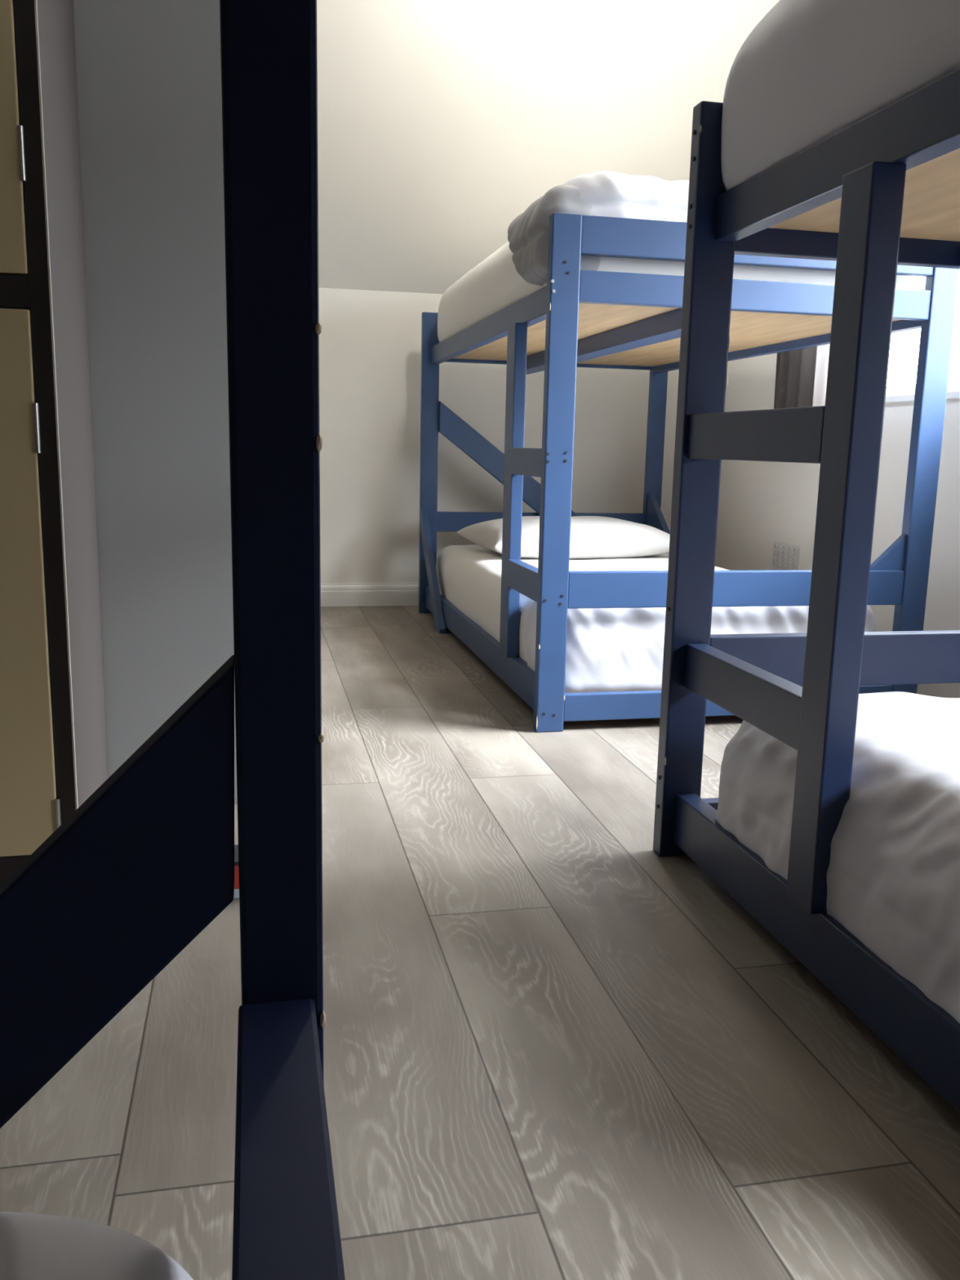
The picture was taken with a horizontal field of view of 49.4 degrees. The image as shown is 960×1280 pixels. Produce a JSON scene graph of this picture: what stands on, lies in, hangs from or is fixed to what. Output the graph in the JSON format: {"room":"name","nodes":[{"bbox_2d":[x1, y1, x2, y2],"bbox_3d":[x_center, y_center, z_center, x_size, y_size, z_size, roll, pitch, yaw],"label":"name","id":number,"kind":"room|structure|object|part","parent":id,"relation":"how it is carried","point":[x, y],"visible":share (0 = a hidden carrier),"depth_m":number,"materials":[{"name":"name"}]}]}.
{"room":"dormitory","nodes":[
{"label":"dormitory","id":0,"kind":"room"},
{"bbox_2d":[73,0,237,803],"bbox_3d":[-1.391,-0.906,1.981,1.945,2.600,0.120,-1,11,-12],"label":"wall partition","id":1,"kind":"structure","parent":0,"point":[149,91],"depth_m":2.14,"materials":[{"name":"grey paint"}]},
{"bbox_2d":[0,605,959,1279],"bbox_3d":[-0.234,0.468,1.839,4.100,0.001,6.960,-1,11,-12],"label":"floor","id":2,"kind":"structure","parent":0,"point":[556,1046],"depth_m":1.40,"materials":[{"name":"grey wood"}]},
{"bbox_2d":[0,0,108,884],"bbox_3d":[-1.048,-0.596,1.830,0.620,2.060,0.417,-1,11,-12],"label":"locker","id":3,"kind":"object","parent":2,"relation":"on","point":[53,740],"visible":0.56,"depth_m":1.80,"materials":[{"name":"grey laminate"}]},
{"bbox_3d":[-0.999,-1.054,1.565,0.549,0.936,0.018,-1,11,-12],"label":"door","id":4,"kind":"part","parent":3,"relation":"part of","materials":[{"name":"beige laminate"}]},
{"bbox_3d":[-1.020,-0.075,1.746,0.549,0.944,0.018,-1,11,-12],"label":"door","id":5,"kind":"part","parent":3,"relation":"part of","materials":[{"name":"beige laminate"}]},
{"bbox_3d":[-1.012,-0.558,1.661,0.617,2.050,0.020,-1,11,-12],"label":"frame","id":6,"kind":"part","parent":3,"relation":"part of","materials":[{"name":"black metal"}]},
{"bbox_3d":[-0.756,-0.603,1.906,0.018,2.060,0.391,-1,11,-12],"label":"panel","id":7,"kind":"part","parent":3,"relation":"part of","materials":[{"name":"grey laminate"}]},
{"bbox_2d":[0,0,345,1279],"bbox_3d":[-0.480,0.178,-0.487,1.230,1.407,2.240,-1,11,-12],"label":"bunk bed","id":8,"kind":"object","parent":2,"relation":"on","point":[144,864],"visible":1,"depth_m":0.63,"materials":[{"name":"blue wood"}]},
{"bbox_2d":[0,1211,193,1279],"bbox_3d":[-0.486,0.639,-0.391,1.135,0.293,2.050,-1,11,-12],"label":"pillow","id":9,"kind":"object","parent":8,"relation":"on","point":[33,1246],"visible":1,"depth_m":0.59,"materials":[{"name":"white fabric"}]},
{"bbox_3d":[-0.131,-0.029,0.669,0.052,1.407,0.090,-1,11,-12],"label":"corner post","id":10,"kind":"part","parent":8,"relation":"part of","materials":[{"name":"blue wood"}]},
{"bbox_3d":[0.084,0.470,-0.309,0.048,0.102,2.060,-1,11,-12],"label":"guard rail","id":11,"kind":"part","parent":8,"relation":"part of","materials":[{"name":"wood"}]},
{"bbox_2d":[233,844,239,898],"bbox_3d":[-0.408,0.418,1.895,0.098,0.070,0.082,-1,11,-12],"label":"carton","id":12,"kind":"object","parent":2,"relation":"on","point":[236,895],"visible":0.02,"depth_m":1.85,"materials":[{"name":"red"}]},
{"bbox_3d":[-0.408,0.388,1.890,0.098,0.008,0.082,-1,11,-12],"label":"lid","id":13,"kind":"part","parent":12,"relation":"part of","materials":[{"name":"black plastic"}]},
{"bbox_2d":[418,213,959,732],"bbox_3d":[0.539,-0.638,4.038,1.217,1.407,2.206,-1,11,-12],"label":"bunk bed","id":14,"kind":"object","parent":2,"relation":"on","point":[581,318],"visible":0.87,"depth_m":3.07,"materials":[{"name":"blue wood"}]},
{"bbox_3d":[-0.243,-0.825,4.959,0.081,1.407,0.040,-1,11,-12],"label":"corner post","id":15,"kind":"part","parent":14,"relation":"part of","materials":[{"name":"blue wood"}]},
{"bbox_3d":[-0.022,-0.016,4.035,0.040,0.102,2.124,-1,11,-12],"label":"rail","id":16,"kind":"part","parent":14,"relation":"part of","materials":[{"name":"blue wood"}]},
{"bbox_3d":[0.014,-1.130,3.831,0.040,0.077,2.124,-1,11,-12],"label":"rail","id":17,"kind":"part","parent":14,"relation":"part of","materials":[{"name":"blue wood"}]},
{"bbox_3d":[0.105,-0.465,3.327,0.038,1.043,0.107,-1,11,-12],"label":"ladder post","id":18,"kind":"part","parent":14,"relation":"part of","materials":[{"name":"blue wood"}]},
{"bbox_3d":[0.306,-0.579,5.127,1.054,0.095,0.030,-1,11,-12],"label":"guard rail","id":19,"kind":"part","parent":14,"relation":"part of","materials":[{"name":"blue wood"}]},
{"bbox_3d":[0.323,-1.352,4.984,1.054,0.081,0.030,-1,11,-12],"label":"rail","id":20,"kind":"part","parent":14,"relation":"part of","materials":[{"name":"blue wood"}]},
{"bbox_3d":[0.211,-0.431,2.880,0.081,1.407,0.040,-1,11,-12],"label":"corner post","id":21,"kind":"part","parent":14,"relation":"part of","materials":[{"name":"blue wood"}]},
{"bbox_2d":[435,544,729,662],"bbox_3d":[0.510,-0.145,4.110,1.080,0.289,2.069,-1,11,-12],"label":"mattress","id":22,"kind":"object","parent":14,"relation":"on","point":[469,576],"visible":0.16,"depth_m":4.19,"materials":[{"name":"white fabric"}]},
{"bbox_2d":[457,515,670,559],"bbox_3d":[0.393,-0.452,4.581,0.877,0.170,0.542,-2,11,-18],"label":"pillow","id":23,"kind":"object","parent":22,"relation":"on","point":[592,537],"visible":0.77,"depth_m":4.40,"materials":[{"name":"white fabric"}]},
{"bbox_2d":[524,600,875,693],"bbox_3d":[0.690,-0.005,3.270,1.087,0.333,0.360,-1,11,-12],"label":"duvet","id":24,"kind":"object","parent":22,"relation":"on","point":[607,649],"visible":0.2,"depth_m":3.05,"materials":[{"name":"white fabric"}]},
{"bbox_3d":[0.867,-0.845,5.198,0.081,1.407,0.040,-1,11,-12],"label":"corner post","id":25,"kind":"part","parent":14,"relation":"part of","materials":[{"name":"blue wood"}]},
{"bbox_2d":[437,241,914,342],"bbox_3d":[0.554,-1.286,3.894,1.148,0.305,2.047,-1,11,-12],"label":"mattress","id":26,"kind":"object","parent":14,"relation":"on","point":[494,284],"visible":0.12,"depth_m":3.41,"materials":[{"name":"white fabric"}]},
{"bbox_2d":[507,184,600,285],"bbox_3d":[0.202,-1.156,3.055,0.203,0.256,0.564,-1,11,-12],"label":"blanket","id":27,"kind":"object","parent":26,"relation":"on","point":[528,233],"visible":0.52,"depth_m":2.83,"materials":[{"name":"grey fabric"}]},
{"bbox_2d":[563,170,688,222],"bbox_3d":[0.716,-1.218,3.077,1.134,0.212,0.439,-1,11,-12],"label":"duvet","id":28,"kind":"object","parent":26,"relation":"on","point":[609,193],"visible":0.12,"depth_m":2.83,"materials":[{"name":"white fabric"}]},
{"bbox_3d":[0.753,0.184,3.114,1.054,0.078,0.030,-1,11,-12],"label":"rail","id":29,"kind":"part","parent":14,"relation":"part of","materials":[{"name":"blue wood"}]},
{"bbox_3d":[0.760,-0.151,3.052,1.054,0.104,0.030,-1,11,-12],"label":"guard rail","id":30,"kind":"part","parent":14,"relation":"part of","materials":[{"name":"blue wood"}]},
{"bbox_3d":[0.777,-0.957,2.903,1.054,0.081,0.030,-1,11,-12],"label":"rail","id":31,"kind":"part","parent":14,"relation":"part of","materials":[{"name":"blue wood"}]},
{"bbox_3d":[0.780,-1.084,2.880,1.054,0.097,0.030,-1,11,-12],"label":"guard rail","id":32,"kind":"part","parent":14,"relation":"part of","materials":[{"name":"blue wood"}]},
{"bbox_3d":[1.085,-1.149,4.061,0.040,0.077,2.124,-1,11,-12],"label":"rail","id":33,"kind":"part","parent":14,"relation":"part of","materials":[{"name":"blue wood"}]},
{"bbox_3d":[1.321,-0.451,3.119,0.081,1.407,0.040,-1,11,-12],"label":"corner post","id":34,"kind":"part","parent":14,"relation":"part of","materials":[{"name":"blue wood"}]},
{"bbox_2d":[653,67,959,1113],"bbox_3d":[1.191,-0.072,1.058,1.215,1.407,2.219,-1,11,-12],"label":"bunk bed","id":35,"kind":"object","parent":2,"relation":"on","point":[880,193],"visible":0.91,"depth_m":1.60,"materials":[{"name":"blue wood"}]},
{"bbox_3d":[0.410,-0.261,1.986,0.081,1.407,0.040,-1,11,-12],"label":"corner post","id":36,"kind":"part","parent":35,"relation":"part of","materials":[{"name":"blue wood"}]},
{"bbox_3d":[0.949,0.354,2.221,1.051,0.078,0.030,-1,11,-12],"label":"rail","id":37,"kind":"part","parent":35,"relation":"part of","materials":[{"name":"blue wood"}]},
{"bbox_3d":[0.632,0.550,1.054,0.040,0.102,2.139,-1,11,-12],"label":"rail","id":38,"kind":"part","parent":35,"relation":"part of","materials":[{"name":"blue wood"}]},
{"bbox_3d":[0.957,0.035,2.160,1.051,0.106,0.034,-1,11,-12],"label":"guard rail","id":39,"kind":"part","parent":35,"relation":"part of","materials":[{"name":"blue wood"}]},
{"bbox_3d":[0.668,-0.564,0.851,0.040,0.077,2.139,-1,11,-12],"label":"rail","id":40,"kind":"part","parent":35,"relation":"part of","materials":[{"name":"blue wood"}]},
{"bbox_2d":[720,0,959,191],"bbox_3d":[1.192,-0.800,0.947,1.139,0.457,2.184,-1,11,-12],"label":"mattress","id":41,"kind":"object","parent":35,"relation":"on","point":[809,71],"visible":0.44,"depth_m":1.51,"materials":[{"name":"white fabric"}]},
{"bbox_3d":[0.514,-0.114,1.483,0.048,1.043,0.075,-1,11,-12],"label":"ladder post","id":42,"kind":"part","parent":35,"relation":"part of","materials":[{"name":"blue wood"}]},
{"bbox_3d":[0.973,-0.760,2.015,1.051,0.082,0.030,-1,11,-12],"label":"rail","id":43,"kind":"part","parent":35,"relation":"part of","materials":[{"name":"blue wood"}]},
{"bbox_3d":[1.194,0.493,1.098,1.083,0.157,1.973,-1,11,-12],"label":"mattress","id":44,"kind":"object","parent":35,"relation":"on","visible":0},
{"bbox_2d":[715,691,959,1023],"bbox_3d":[1.065,0.318,1.635,1.135,0.330,1.002,-1,11,-12],"label":"duvet","id":45,"kind":"object","parent":44,"relation":"on","point":[893,873],"visible":0.66,"depth_m":1.47,"materials":[{"name":"white fabric"}]},
{"bbox_2d":[318,287,679,583],"bbox_3d":[-0.960,-0.952,5.096,4.340,1.776,0.120,-1,11,-12],"label":"wall","id":46,"kind":"structure","parent":0,"point":[370,341],"depth_m":5.19,"materials":[{"name":"paint"}]},
{"bbox_2d":[320,582,418,606],"bbox_3d":[-0.961,-0.222,5.163,4.100,0.115,0.016,-1,11,-12],"label":"baseboard","id":47,"kind":"structure","parent":46,"relation":"attached to","point":[332,594],"depth_m":5.25,"materials":[{"name":"white paint"}]},
{"bbox_2d":[316,0,779,293],"bbox_3d":[-0.170,-1.550,1.469,4.380,1.294,7.200,-1,11,-12],"label":"ceiling","id":48,"kind":"structure","parent":0,"point":[441,122],"depth_m":4.34,"materials":[{"name":"paint"}]},
{"bbox_2d":[715,352,959,697],"bbox_3d":[1.888,-0.787,2.002,0.160,2.700,7.080,-1,11,-12],"label":"wall","id":49,"kind":"structure","parent":0,"point":[762,504],"depth_m":4.23,"materials":[{"name":"paint"}]},
{"bbox_2d":[771,541,799,569],"bbox_3d":[1.292,-0.327,4.416,0.006,0.160,0.220,-1,11,-12],"label":"air vent","id":50,"kind":"object","parent":49,"relation":"in","point":[777,544],"visible":0.61,"depth_m":4.41,"materials":[{"name":"white paint"}]},
{"bbox_2d":[884,379,959,403],"bbox_3d":[1.640,-1.208,2.971,0.122,0.996,2.100,-1,11,-12],"label":"windowsill","id":51,"kind":"structure","parent":49,"relation":"in","point":[904,393],"depth_m":3.62,"materials":[{"name":"white paint"}]},
{"bbox_3d":[1.605,-0.730,3.054,0.072,0.024,2.100,-1,11,-12],"label":"sill","id":52,"kind":"part","parent":51,"relation":"part of","materials":[{"name":"white paint"}]},
{"bbox_3d":[1.613,-1.751,2.643,0.073,0.022,3.560,-1,11,-12],"label":"curtain rod","id":53,"kind":"object","parent":49,"relation":"attached to","visible":0},
{"bbox_2d":[773,343,830,408],"bbox_3d":[1.283,-1.404,4.082,0.057,1.190,0.435,-1,11,-12],"label":"curtain","id":54,"kind":"object","parent":53,"relation":"hanging from","point":[802,374],"visible":0.14,"depth_m":4.10,"materials":[{"name":"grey fabric"}]}
]}

